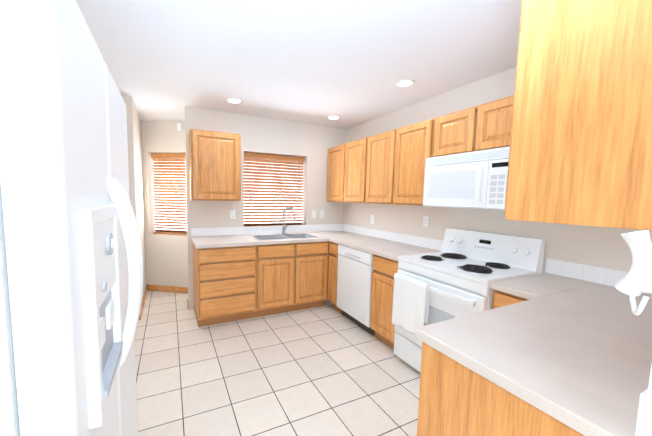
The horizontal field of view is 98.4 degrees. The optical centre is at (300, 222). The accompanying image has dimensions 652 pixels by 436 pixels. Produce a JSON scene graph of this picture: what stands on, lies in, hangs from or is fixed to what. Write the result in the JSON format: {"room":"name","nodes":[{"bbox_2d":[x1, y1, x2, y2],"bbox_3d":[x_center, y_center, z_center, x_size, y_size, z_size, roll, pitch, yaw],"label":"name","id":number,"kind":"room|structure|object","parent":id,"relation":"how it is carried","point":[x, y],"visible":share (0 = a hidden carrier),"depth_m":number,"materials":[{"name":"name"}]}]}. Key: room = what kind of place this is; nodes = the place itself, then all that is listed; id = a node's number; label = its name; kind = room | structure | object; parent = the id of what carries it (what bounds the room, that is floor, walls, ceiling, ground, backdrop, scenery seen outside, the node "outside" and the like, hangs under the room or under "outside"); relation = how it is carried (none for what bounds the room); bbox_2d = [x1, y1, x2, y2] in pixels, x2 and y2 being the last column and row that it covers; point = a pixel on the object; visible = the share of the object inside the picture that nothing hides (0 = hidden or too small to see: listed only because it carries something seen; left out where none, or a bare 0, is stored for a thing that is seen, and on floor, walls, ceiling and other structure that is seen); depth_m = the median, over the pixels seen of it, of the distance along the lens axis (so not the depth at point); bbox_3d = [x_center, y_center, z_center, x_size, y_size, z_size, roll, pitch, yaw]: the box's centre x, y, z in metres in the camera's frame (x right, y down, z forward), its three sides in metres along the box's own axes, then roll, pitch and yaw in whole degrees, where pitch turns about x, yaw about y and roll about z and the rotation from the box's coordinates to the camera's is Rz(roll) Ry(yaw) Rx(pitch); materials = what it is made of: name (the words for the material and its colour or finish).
{"room":"kitchen","nodes":[
{"label":"kitchen","id":0,"kind":"room"},
{"bbox_2d":[121,95,145,303],"bbox_3d":[-1.130,0.105,0.768,0.738,2.440,7.060,-1,6,-25],"label":"wall","id":1,"kind":"structure","parent":0,"point":[134,140],"depth_m":3.22,"materials":[{"name":"beige paint"}]},
{"bbox_2d":[139,284,147,319],"bbox_3d":[-2.047,1.009,3.659,0.019,0.085,1.112,-1,6,-25],"label":"baseboard","id":2,"kind":"structure","parent":1,"relation":"attached to","point":[143,301],"depth_m":3.53,"materials":[{"name":"brown wood"}]},
{"bbox_2d":[141,120,187,286],"bbox_3d":[-1.747,-0.191,3.903,0.956,2.440,1.010,-1,6,-25],"label":"wall","id":3,"kind":"structure","parent":0,"point":[166,259],"depth_m":4.04,"materials":[{"name":"beige paint"}]},
{"bbox_2d":[146,285,187,293],"bbox_3d":[-1.787,0.976,4.077,0.748,0.085,0.572,-1,6,-25],"label":"baseboard","id":4,"kind":"structure","parent":3,"relation":"attached to","point":[167,288],"depth_m":4.09,"materials":[{"name":"brown wood"}]},
{"bbox_2d":[151,153,186,235],"bbox_3d":[-1.859,-0.392,4.059,0.619,1.194,0.110,2,5,9],"label":"window blinds","id":5,"kind":"object","parent":3,"relation":"attached to","point":[176,177],"visible":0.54,"depth_m":4.07,"materials":[{"name":"white"}]},
{"bbox_2d":[177,123,181,130],"bbox_3d":[-1.658,-1.308,3.843,0.060,0.090,0.030,2,5,9],"label":"thermostat","id":6,"kind":"object","parent":3,"relation":"attached to","point":[179,126],"visible":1,"depth_m":3.83,"materials":[{"name":"white plastic"}]},
{"bbox_2d":[185,106,345,308],"bbox_3d":[-0.380,-0.166,3.909,2.236,2.440,0.140,-1,6,-25],"label":"wall","id":7,"kind":"structure","parent":0,"point":[311,143],"depth_m":3.70,"materials":[{"name":"beige paint"}]},
{"bbox_2d":[188,129,240,200],"bbox_3d":[-1.009,-0.668,3.307,0.549,0.814,0.319,-1,6,-25],"label":"upper cabinet","id":8,"kind":"object","parent":7,"relation":"attached to","point":[214,157],"depth_m":3.16,"materials":[{"name":"brown wood"}]},
{"bbox_2d":[230,201,235,218],"bbox_3d":[-0.866,-0.162,3.590,0.070,0.233,0.019,-1,6,-25],"label":"outlet","id":9,"kind":"object","parent":7,"relation":"attached to","point":[232,212],"depth_m":3.60,"materials":[{"name":"white plastic"}]},
{"bbox_2d":[244,152,304,226],"bbox_3d":[-0.360,-0.416,3.910,0.905,1.034,0.110,-1,6,-25],"label":"window blinds","id":10,"kind":"object","parent":7,"relation":"attached to","point":[262,202],"visible":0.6,"depth_m":3.90,"materials":[{"name":"white plastic"}]},
{"bbox_2d":[312,210,315,217],"bbox_3d":[0.198,-0.118,4.096,0.070,0.115,0.013,-1,6,-25],"label":"outlet","id":11,"kind":"object","parent":7,"relation":"attached to","point":[313,211],"depth_m":4.10,"materials":[{"name":"white plastic"}]},
{"bbox_2d":[320,210,323,217],"bbox_3d":[0.320,-0.120,4.157,0.070,0.115,0.007,-1,6,-25],"label":"outlet","id":12,"kind":"object","parent":7,"relation":"attached to","point":[322,211],"depth_m":4.15,"materials":[{"name":"white plastic"}]},
{"bbox_2d":[135,290,420,435],"bbox_3d":[-0.569,1.279,1.780,4.760,0.060,8.200,-1,6,-25],"label":"floor","id":13,"kind":"structure","parent":0,"point":[327,369],"depth_m":2.21,"materials":[{"name":"tile"}]},
{"bbox_2d":[0,0,142,435],"bbox_3d":[-0.866,0.445,0.687,0.854,1.787,0.810,-1,6,-25],"label":"refrigerator","id":14,"kind":"object","parent":13,"relation":"on","point":[71,274],"visible":1,"depth_m":0.44,"materials":[{"name":"white metal"}]},
{"bbox_2d":[193,244,260,326],"bbox_3d":[-0.889,0.667,3.318,0.668,0.870,0.640,-1,6,-25],"label":"base cabinet","id":15,"kind":"object","parent":13,"relation":"on","point":[237,283],"depth_m":3.05,"materials":[{"name":"brown wood"}]},
{"bbox_2d":[261,241,328,315],"bbox_3d":[-0.210,0.651,3.635,0.986,0.870,0.640,-1,6,-25],"label":"base cabinet","id":16,"kind":"object","parent":13,"relation":"on","point":[294,276],"depth_m":3.38,"materials":[{"name":"brown wood"}]},
{"bbox_2d":[191,207,358,248],"bbox_3d":[-0.199,0.077,3.577,2.194,0.535,0.651,-1,6,-25],"label":"countertop","id":17,"kind":"structure","parent":16,"relation":"on","point":[214,237],"depth_m":3.57,"materials":[{"name":"laminate"}]},
{"bbox_2d":[249,233,321,240],"bbox_3d":[-0.206,0.258,3.600,0.824,0.170,0.494,-1,6,-25],"label":"sink","id":18,"kind":"object","parent":17,"relation":"in","point":[282,236],"depth_m":3.69,"materials":[{"name":"silver metal"}]},
{"bbox_2d":[281,207,296,233],"bbox_3d":[-0.158,-0.026,3.778,0.178,0.365,0.147,-1,6,-25],"label":"faucet","id":19,"kind":"object","parent":17,"relation":"on","point":[283,228],"depth_m":3.77,"materials":[{"name":"silver metal"}]},
{"bbox_2d":[327,241,334,301],"bbox_3d":[0.669,0.669,3.610,0.620,0.870,0.232,-1,6,-25],"label":"base cabinet","id":20,"kind":"object","parent":13,"relation":"on","point":[331,261],"depth_m":3.49,"materials":[{"name":"brown wood"}]},
{"bbox_2d":[331,243,341,312],"bbox_3d":[0.848,0.707,3.228,0.620,0.870,0.690,-1,6,-25],"label":"base cabinet","id":21,"kind":"object","parent":13,"relation":"on","point":[333,295],"depth_m":3.41,"materials":[{"name":"brown wood"}]},
{"bbox_2d":[336,244,374,335],"bbox_3d":[0.829,0.710,3.220,0.606,0.866,0.602,-1,6,-25],"label":"dishwasher","id":22,"kind":"object","parent":13,"relation":"on","point":[354,279],"visible":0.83,"depth_m":3.04,"materials":[{"name":"white metal"}]},
{"bbox_2d":[370,254,394,346],"bbox_3d":[1.058,0.752,2.781,0.620,0.870,0.378,-1,6,-25],"label":"base cabinet","id":23,"kind":"object","parent":13,"relation":"on","point":[384,271],"depth_m":2.67,"materials":[{"name":"brown wood"}]},
{"bbox_2d":[391,261,397,348],"bbox_3d":[1.300,0.803,2.264,0.620,0.870,0.844,-1,6,-25],"label":"base cabinet","id":24,"kind":"object","parent":13,"relation":"on","point":[396,262],"depth_m":2.54,"materials":[{"name":"brown wood"}]},
{"bbox_2d":[327,227,442,260],"bbox_3d":[0.893,0.211,3.090,0.634,0.144,1.175,-1,6,-25],"label":"countertop","id":25,"kind":"structure","parent":24,"relation":"on","point":[386,244],"depth_m":3.14,"materials":[{"name":"laminate"}]},
{"bbox_2d":[539,258,590,274],"bbox_3d":[1.518,0.343,1.757,0.634,0.144,0.249,-1,6,-25],"label":"countertop","id":26,"kind":"structure","parent":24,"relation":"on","point":[551,264],"depth_m":1.92,"materials":[{"name":"tile"}]},
{"bbox_2d":[392,228,544,372],"bbox_3d":[1.235,0.665,2.219,0.712,1.150,0.754,-1,6,-25],"label":"stove","id":27,"kind":"object","parent":13,"relation":"on","point":[459,274],"visible":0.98,"depth_m":2.13,"materials":[{"name":"white metal"}]},
{"bbox_2d":[392,273,429,334],"bbox_3d":[0.867,0.654,2.234,0.058,0.432,0.327,-1,6,-25],"label":"towel","id":28,"kind":"object","parent":27,"relation":"hanging from","point":[411,294],"depth_m":2.21,"materials":[{"name":"white fabric"}]},
{"bbox_2d":[492,289,527,308],"bbox_3d":[1.523,0.850,1.788,0.620,0.870,0.288,-1,6,-25],"label":"base cabinet","id":29,"kind":"object","parent":13,"relation":"on","point":[500,299],"depth_m":1.69,"materials":[{"name":"brown wood"}]},
{"bbox_2d":[529,406,583,435],"bbox_3d":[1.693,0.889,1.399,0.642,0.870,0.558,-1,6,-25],"label":"base cabinet","id":30,"kind":"object","parent":13,"relation":"on","point":[541,423],"depth_m":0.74,"materials":[{"name":"brown wood"}]},
{"bbox_2d":[414,266,651,435],"bbox_3d":[1.277,0.391,1.179,1.561,0.144,0.600,-1,6,-25],"label":"countertop","id":31,"kind":"structure","parent":30,"relation":"on","point":[569,344],"depth_m":0.99,"materials":[{"name":"laminate"}]},
{"bbox_2d":[75,0,521,128],"bbox_3d":[-0.522,-1.210,1.554,4.760,0.060,8.200,-1,6,-25],"label":"ceiling","id":32,"kind":"structure","parent":0,"point":[349,63],"depth_m":1.99,"materials":[{"name":"white paint"}]},
{"bbox_2d":[226,98,241,103],"bbox_3d":[-0.717,-1.314,3.031,0.170,0.006,0.170,-1,6,-25],"label":"recessed light","id":33,"kind":"object","parent":32,"relation":"in","point":[234,100],"visible":1,"depth_m":3.02,"materials":[{"name":"white"}]},
{"bbox_2d":[327,116,339,119],"bbox_3d":[0.423,-1.345,3.597,0.170,0.006,0.170,-1,6,-25],"label":"recessed light","id":34,"kind":"object","parent":32,"relation":"in","point":[333,117],"visible":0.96,"depth_m":3.59,"materials":[{"name":"white plastic"}]},
{"bbox_2d":[394,79,414,87],"bbox_3d":[0.924,-1.235,2.492,0.170,0.006,0.170,-1,6,-25],"label":"recessed light","id":35,"kind":"object","parent":32,"relation":"in","point":[404,83],"visible":1,"depth_m":2.49,"materials":[{"name":"white"}]},
{"bbox_2d":[343,66,651,272],"bbox_3d":[1.965,0.078,1.706,0.140,2.440,6.140,-1,6,-25],"label":"wall","id":36,"kind":"structure","parent":0,"point":[606,247],"depth_m":2.46,"materials":[{"name":"beige paint"}]},
{"bbox_2d":[423,216,428,227],"bbox_3d":[1.309,-0.008,2.926,0.007,0.115,0.070,-1,6,-25],"label":"outlet","id":37,"kind":"object","parent":36,"relation":"attached to","point":[425,219],"depth_m":2.92,"materials":[{"name":"white plastic"}]},
{"bbox_2d":[423,146,509,209],"bbox_3d":[1.411,-0.321,2.204,0.420,0.420,0.750,-1,6,-25],"label":"microwave","id":38,"kind":"object","parent":36,"relation":"attached to","point":[475,180],"visible":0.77,"depth_m":2.09,"materials":[{"name":"white"}]},
{"bbox_2d":[642,364,651,435],"bbox_3d":[1.447,0.149,0.816,1.553,2.440,0.150,-1,6,-25],"label":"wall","id":39,"kind":"structure","parent":0,"point":[647,427],"depth_m":0.57,"materials":[{"name":"white paint"}]},
{"bbox_2d":[615,230,651,314],"bbox_3d":[0.728,0.108,0.598,0.063,0.185,0.069,-1,6,-25],"label":"wall phone","id":40,"kind":"object","parent":39,"relation":"attached to","point":[636,280],"visible":1,"depth_m":0.59,"materials":[{"name":"white plastic"}]},
{"label":"outside","id":41,"kind":"structure","parent":0,"visible":0},
{"bbox_2d":[153,161,302,230],"bbox_3d":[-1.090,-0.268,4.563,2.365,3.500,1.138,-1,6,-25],"label":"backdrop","id":42,"kind":"structure","parent":41,"point":[244,198],"depth_m":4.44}
]}

